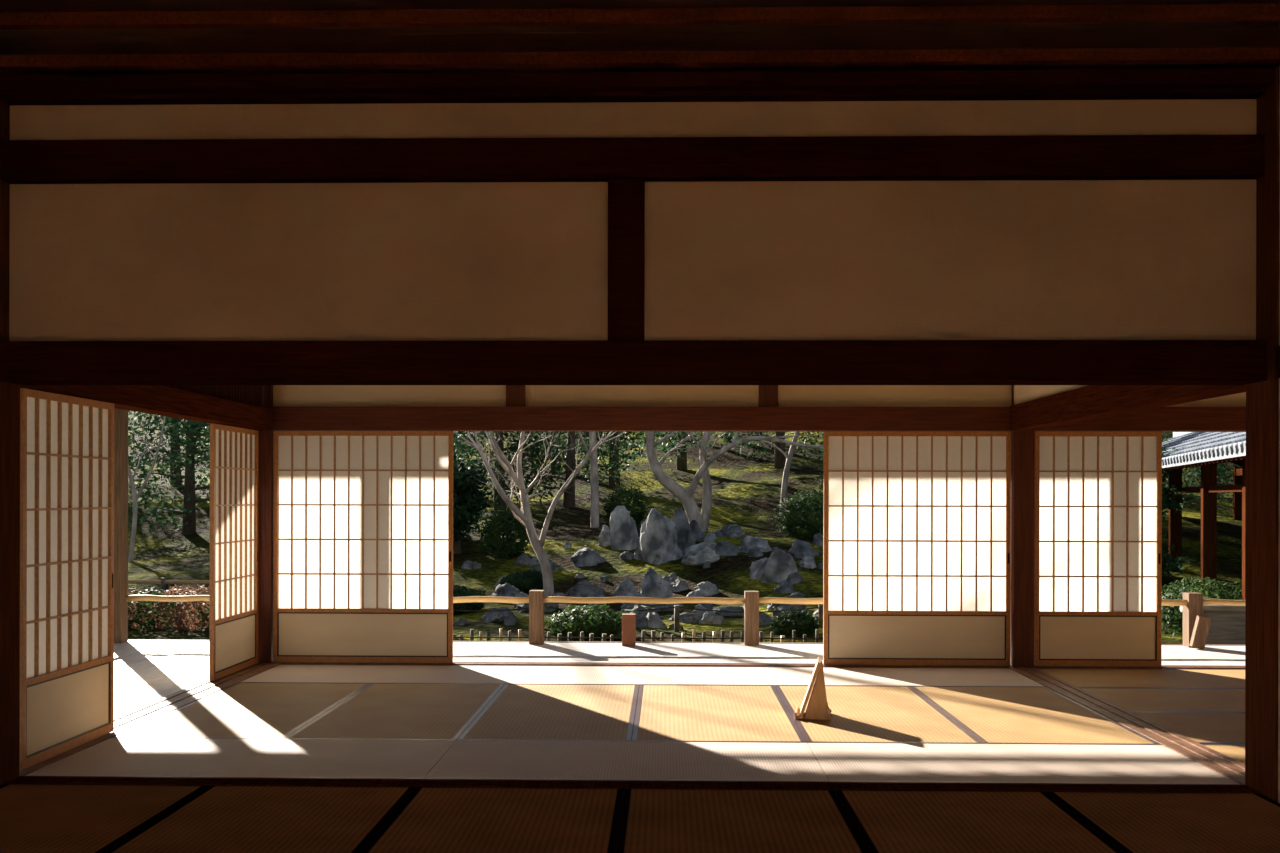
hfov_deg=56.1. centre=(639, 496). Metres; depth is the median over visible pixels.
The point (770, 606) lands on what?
rock
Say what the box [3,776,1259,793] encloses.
trim
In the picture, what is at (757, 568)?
rock
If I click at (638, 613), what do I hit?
rock
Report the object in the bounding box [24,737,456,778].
mat
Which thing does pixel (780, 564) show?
rock
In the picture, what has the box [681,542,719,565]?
rock
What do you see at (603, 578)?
rock
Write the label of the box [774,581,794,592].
rock
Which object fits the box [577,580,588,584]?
rock
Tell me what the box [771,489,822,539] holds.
shrub
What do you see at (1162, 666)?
trim
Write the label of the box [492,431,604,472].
evergreen tree
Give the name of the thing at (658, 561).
rock
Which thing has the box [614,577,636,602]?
rock
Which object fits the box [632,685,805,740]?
mat
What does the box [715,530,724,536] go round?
rock
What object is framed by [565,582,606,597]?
rock
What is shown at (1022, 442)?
pillar
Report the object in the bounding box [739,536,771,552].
rock
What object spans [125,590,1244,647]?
railing
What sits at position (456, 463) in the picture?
pine tree
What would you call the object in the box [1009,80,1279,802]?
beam
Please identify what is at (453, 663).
trim
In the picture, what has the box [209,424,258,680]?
screen
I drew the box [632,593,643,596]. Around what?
rock
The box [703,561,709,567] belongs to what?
rock
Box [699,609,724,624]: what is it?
rock
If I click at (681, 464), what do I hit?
tree
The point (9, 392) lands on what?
pillar
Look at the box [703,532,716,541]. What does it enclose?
rock
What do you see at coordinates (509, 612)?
rock
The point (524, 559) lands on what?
rock
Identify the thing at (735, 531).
rock
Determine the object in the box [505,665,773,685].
mat
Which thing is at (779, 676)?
mat
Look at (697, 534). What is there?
rock
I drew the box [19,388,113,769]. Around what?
screen
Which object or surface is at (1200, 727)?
mat
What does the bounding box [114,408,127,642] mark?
post
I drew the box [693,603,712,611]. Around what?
rock
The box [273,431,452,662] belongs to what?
screen
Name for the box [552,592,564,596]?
rock
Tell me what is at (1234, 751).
mat
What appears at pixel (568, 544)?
rock
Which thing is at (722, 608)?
rock
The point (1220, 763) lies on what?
trim
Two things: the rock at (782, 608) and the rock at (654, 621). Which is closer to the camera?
the rock at (654, 621)
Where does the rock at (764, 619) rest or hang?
on the ground
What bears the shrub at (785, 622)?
on the ground
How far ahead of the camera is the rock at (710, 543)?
23.49 m
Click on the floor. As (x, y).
(146, 671)
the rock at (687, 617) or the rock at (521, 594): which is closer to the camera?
the rock at (687, 617)
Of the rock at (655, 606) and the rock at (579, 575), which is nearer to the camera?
the rock at (655, 606)
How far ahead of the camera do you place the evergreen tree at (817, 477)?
28.06 m
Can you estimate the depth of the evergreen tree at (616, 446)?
34.88 m
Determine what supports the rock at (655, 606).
on the ground
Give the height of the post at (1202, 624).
0.295 m
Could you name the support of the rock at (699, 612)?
on the ground
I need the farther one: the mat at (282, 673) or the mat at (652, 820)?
the mat at (282, 673)
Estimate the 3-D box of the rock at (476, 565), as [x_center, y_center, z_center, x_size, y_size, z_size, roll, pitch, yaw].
[-3.061,1.304,22.459,0.208,0.210,0.189,0,0,-19]
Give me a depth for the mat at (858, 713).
7.17 m
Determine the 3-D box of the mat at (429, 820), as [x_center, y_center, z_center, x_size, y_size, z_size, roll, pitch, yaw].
[-0.564,1.333,4.478,0.944,0.032,1.907,0,0,1]
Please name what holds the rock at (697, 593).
on the ground
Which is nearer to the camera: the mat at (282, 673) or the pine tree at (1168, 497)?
the mat at (282, 673)
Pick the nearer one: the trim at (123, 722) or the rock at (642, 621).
the trim at (123, 722)
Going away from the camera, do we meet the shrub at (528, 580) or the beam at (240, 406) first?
the beam at (240, 406)
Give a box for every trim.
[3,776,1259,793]
[19,663,281,775]
[270,662,1012,667]
[1007,666,1244,784]
[1034,665,1244,668]
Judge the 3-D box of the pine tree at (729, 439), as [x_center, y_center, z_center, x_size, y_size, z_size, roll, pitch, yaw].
[3.181,-5.127,41.658,4.507,6.740,5.094,0,0,8]
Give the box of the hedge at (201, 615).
[128,584,209,630]
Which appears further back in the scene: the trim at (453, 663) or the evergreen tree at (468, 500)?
the evergreen tree at (468, 500)
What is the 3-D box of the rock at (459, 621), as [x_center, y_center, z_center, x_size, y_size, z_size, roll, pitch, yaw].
[-2.508,1.764,16.738,0.241,0.184,0.153,0,0,-24]
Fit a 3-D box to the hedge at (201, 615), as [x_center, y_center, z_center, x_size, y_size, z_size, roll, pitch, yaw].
[-6.121,1.543,15.854,3.683,0.803,1.155,0,0,1]
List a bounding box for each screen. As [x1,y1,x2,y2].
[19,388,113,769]
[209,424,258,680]
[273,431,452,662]
[823,432,1010,665]
[1034,432,1161,666]
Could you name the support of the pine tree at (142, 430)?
on the ground
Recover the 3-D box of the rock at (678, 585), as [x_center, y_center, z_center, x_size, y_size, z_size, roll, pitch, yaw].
[0.646,1.575,20.912,0.346,0.316,0.365,0,0,44]
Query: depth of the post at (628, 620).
10.70 m
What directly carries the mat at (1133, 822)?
on the floor
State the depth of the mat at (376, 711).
7.30 m
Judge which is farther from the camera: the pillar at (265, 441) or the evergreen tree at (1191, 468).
the evergreen tree at (1191, 468)
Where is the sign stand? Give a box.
[795,656,831,719]
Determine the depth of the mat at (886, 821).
4.85 m
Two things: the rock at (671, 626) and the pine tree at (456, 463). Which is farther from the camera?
the pine tree at (456, 463)
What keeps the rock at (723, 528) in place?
on the ground
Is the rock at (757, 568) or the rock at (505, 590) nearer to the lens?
the rock at (505, 590)
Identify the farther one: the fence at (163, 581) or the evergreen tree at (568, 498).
the evergreen tree at (568, 498)
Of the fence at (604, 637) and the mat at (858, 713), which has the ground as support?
the fence at (604, 637)
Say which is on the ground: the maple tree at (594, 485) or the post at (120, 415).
the maple tree at (594, 485)
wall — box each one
[0,68,1273,384]
[270,385,1245,431]
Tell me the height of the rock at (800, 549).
0.509 m
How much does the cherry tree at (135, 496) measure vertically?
5.831 m
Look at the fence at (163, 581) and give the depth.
18.14 m
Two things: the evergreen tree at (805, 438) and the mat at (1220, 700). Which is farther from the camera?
the evergreen tree at (805, 438)
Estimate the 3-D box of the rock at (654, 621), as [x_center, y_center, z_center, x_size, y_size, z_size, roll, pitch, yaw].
[0.186,1.776,16.833,0.381,0.313,0.224,0,0,27]
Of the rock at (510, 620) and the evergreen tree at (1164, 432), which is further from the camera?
the evergreen tree at (1164, 432)
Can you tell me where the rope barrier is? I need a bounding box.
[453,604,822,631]
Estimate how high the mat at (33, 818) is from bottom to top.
0.032 m
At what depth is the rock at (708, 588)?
20.40 m
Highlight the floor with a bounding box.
[114,639,1244,716]
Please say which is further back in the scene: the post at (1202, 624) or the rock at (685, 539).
the rock at (685, 539)
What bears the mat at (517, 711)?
on the floor
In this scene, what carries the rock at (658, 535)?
on the ground
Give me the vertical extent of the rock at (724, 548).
0.448 m
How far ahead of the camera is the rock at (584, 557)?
22.99 m
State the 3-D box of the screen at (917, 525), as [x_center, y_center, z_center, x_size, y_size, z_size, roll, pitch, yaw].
[2.168,0.403,9.400,1.455,1.828,0.031,0,0,1]
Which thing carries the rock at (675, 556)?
on the ground
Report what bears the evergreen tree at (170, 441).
on the ground
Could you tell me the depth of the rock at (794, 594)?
19.45 m
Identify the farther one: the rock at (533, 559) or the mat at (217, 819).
the rock at (533, 559)
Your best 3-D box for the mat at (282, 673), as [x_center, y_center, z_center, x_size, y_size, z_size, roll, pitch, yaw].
[-1.888,1.331,8.933,1.890,0.032,0.937,0,0,1]
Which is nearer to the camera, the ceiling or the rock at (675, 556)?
the ceiling
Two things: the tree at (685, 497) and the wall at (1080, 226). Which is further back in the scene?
the tree at (685, 497)
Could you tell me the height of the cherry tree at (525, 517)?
5.998 m
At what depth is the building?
19.07 m
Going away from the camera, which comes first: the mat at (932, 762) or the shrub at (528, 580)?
the mat at (932, 762)
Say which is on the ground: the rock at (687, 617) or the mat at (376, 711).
the rock at (687, 617)
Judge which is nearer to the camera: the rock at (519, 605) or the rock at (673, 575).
the rock at (519, 605)
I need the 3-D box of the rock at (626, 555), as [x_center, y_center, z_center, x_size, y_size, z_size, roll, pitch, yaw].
[-0.229,1.164,23.222,0.342,0.232,0.226,0,0,-24]
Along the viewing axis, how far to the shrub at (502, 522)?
23.39 m
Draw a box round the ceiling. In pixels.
[0,0,1279,75]
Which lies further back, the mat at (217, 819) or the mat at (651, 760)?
the mat at (651, 760)
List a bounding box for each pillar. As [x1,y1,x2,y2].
[0,100,19,784]
[257,385,272,662]
[1009,385,1033,667]
[1245,66,1279,800]
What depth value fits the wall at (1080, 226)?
5.43 m
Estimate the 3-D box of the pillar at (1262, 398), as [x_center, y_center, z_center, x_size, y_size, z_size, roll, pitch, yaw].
[2.840,-0.274,5.360,0.135,3.200,0.280,0,0,1]
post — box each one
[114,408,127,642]
[622,614,635,645]
[1189,615,1211,648]
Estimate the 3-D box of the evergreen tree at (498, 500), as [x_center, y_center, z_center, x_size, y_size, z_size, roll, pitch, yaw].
[-3.549,-2.352,30.969,3.334,5.803,3.830,0,0,-32]
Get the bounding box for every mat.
[0,784,207,852]
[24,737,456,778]
[103,786,415,852]
[114,683,369,737]
[238,664,520,684]
[285,683,503,738]
[360,787,623,852]
[424,739,828,781]
[458,684,638,739]
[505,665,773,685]
[616,789,869,852]
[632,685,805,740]
[764,667,1045,686]
[775,686,981,742]
[807,741,1241,784]
[835,790,1123,852]
[911,686,1158,743]
[1038,668,1244,687]
[1047,792,1279,852]
[1081,688,1244,712]
[1133,712,1244,743]
[1202,744,1244,763]
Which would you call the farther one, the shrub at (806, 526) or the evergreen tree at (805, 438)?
the evergreen tree at (805, 438)
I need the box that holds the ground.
[128,411,1241,643]
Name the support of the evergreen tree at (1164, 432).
on the ground
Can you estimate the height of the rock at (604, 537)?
0.654 m
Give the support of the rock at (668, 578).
on the ground
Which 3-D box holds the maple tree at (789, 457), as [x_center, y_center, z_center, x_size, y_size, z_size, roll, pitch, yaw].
[4.122,-2.246,30.735,4.408,5.856,3.606,0,0,-23]
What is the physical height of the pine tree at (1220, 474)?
5.542 m
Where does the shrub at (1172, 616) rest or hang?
on the ground
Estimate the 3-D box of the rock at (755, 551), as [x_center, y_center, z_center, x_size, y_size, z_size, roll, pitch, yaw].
[2.196,1.067,22.687,0.280,0.277,0.288,0,0,20]
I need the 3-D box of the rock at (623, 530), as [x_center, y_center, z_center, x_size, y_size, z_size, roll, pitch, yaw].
[-0.298,0.857,24.018,0.602,1.373,0.343,0,0,30]
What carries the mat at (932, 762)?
on the floor
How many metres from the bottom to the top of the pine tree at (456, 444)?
5.562 m
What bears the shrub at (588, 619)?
on the ground
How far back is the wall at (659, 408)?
9.40 m
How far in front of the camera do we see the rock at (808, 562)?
21.55 m
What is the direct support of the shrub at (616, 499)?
on the ground
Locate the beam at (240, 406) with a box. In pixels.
[20,385,271,429]
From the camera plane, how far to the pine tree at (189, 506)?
27.02 m
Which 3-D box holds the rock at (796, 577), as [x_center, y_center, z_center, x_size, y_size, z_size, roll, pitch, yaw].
[2.661,1.418,20.654,0.242,0.277,0.266,0,0,42]
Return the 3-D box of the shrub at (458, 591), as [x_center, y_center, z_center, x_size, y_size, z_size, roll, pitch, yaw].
[-2.930,1.601,18.559,1.072,0.508,1.150,0,0,14]
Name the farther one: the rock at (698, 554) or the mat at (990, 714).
the rock at (698, 554)
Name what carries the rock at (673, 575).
on the ground
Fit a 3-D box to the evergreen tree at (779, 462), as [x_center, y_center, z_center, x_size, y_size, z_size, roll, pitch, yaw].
[4.295,-4.005,36.739,4.231,6.587,4.290,0,0,26]
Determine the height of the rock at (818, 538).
0.370 m
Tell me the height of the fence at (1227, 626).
0.695 m
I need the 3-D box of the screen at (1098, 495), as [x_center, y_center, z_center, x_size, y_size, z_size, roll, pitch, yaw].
[3.573,0.406,9.369,0.980,1.828,0.031,0,0,1]
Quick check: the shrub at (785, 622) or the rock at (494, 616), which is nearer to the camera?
the shrub at (785, 622)
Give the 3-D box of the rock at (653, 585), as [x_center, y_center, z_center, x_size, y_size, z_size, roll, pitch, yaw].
[0.275,1.599,20.193,0.554,0.832,0.357,0,0,6]
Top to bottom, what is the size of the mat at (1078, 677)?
0.032 m
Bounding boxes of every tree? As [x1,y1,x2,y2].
[128,410,209,538]
[128,411,209,484]
[128,412,153,436]
[128,415,174,561]
[128,423,157,471]
[453,431,476,464]
[453,431,505,476]
[453,431,564,511]
[453,431,648,596]
[453,433,489,539]
[453,463,491,553]
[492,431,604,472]
[504,431,633,507]
[539,431,660,487]
[578,431,598,527]
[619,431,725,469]
[645,431,823,531]
[714,432,822,468]
[724,432,788,441]
[724,432,799,518]
[788,432,823,469]
[798,443,823,514]
[1162,432,1172,471]
[1162,434,1239,496]
[1162,438,1194,577]
[1167,462,1240,504]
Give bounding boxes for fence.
[128,578,209,609]
[453,628,822,642]
[1180,605,1244,644]
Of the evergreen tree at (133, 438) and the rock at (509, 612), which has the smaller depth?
the rock at (509, 612)
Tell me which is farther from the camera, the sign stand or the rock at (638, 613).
the rock at (638, 613)
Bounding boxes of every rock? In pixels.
[453,617,468,625]
[462,560,472,569]
[473,561,481,568]
[481,608,510,622]
[489,583,519,602]
[500,607,515,617]
[503,614,515,625]
[513,553,531,564]
[513,592,528,606]
[516,602,558,612]
[528,558,537,567]
[531,559,557,573]
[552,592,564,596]
[563,541,571,548]
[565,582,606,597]
[571,548,605,566]
[576,573,584,577]
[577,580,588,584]
[598,525,610,545]
[600,576,607,581]
[609,506,638,549]
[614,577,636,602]
[620,551,633,559]
[621,603,682,611]
[622,605,659,617]
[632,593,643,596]
[633,508,682,563]
[636,616,647,626]
[640,567,672,597]
[646,612,666,627]
[654,558,662,564]
[663,576,674,581]
[668,623,683,629]
[669,573,676,579]
[669,578,688,591]
[669,612,701,622]
[672,551,680,559]
[673,508,695,552]
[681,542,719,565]
[686,589,703,603]
[689,520,705,541]
[693,581,719,595]
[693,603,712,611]
[695,605,707,615]
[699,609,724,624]
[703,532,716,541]
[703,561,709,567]
[705,541,716,548]
[713,606,743,617]
[714,540,739,555]
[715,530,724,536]
[720,524,729,531]
[722,524,745,537]
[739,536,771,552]
[742,613,772,625]
[748,546,762,556]
[749,558,767,578]
[761,550,797,582]
[767,603,806,610]
[772,606,789,617]
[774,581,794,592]
[786,571,803,583]
[787,592,805,597]
[788,540,815,558]
[799,556,816,568]
[812,533,822,545]
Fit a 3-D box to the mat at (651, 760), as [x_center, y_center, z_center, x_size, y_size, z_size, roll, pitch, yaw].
[-0.057,1.334,6.033,1.890,0.032,0.937,0,0,1]
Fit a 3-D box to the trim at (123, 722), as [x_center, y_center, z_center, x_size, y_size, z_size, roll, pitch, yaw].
[-2.992,1.327,7.546,0.255,0.038,3.840,0,0,1]
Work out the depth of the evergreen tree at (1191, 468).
34.23 m
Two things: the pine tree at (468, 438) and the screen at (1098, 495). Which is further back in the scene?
the pine tree at (468, 438)
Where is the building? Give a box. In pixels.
[1162,432,1245,599]
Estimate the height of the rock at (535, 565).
0.424 m
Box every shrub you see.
[453,585,486,614]
[477,506,531,559]
[500,569,542,592]
[544,603,629,640]
[601,481,651,525]
[769,608,819,636]
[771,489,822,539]
[1162,576,1241,636]
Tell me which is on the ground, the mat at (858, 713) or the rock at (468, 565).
the rock at (468, 565)
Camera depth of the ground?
25.40 m

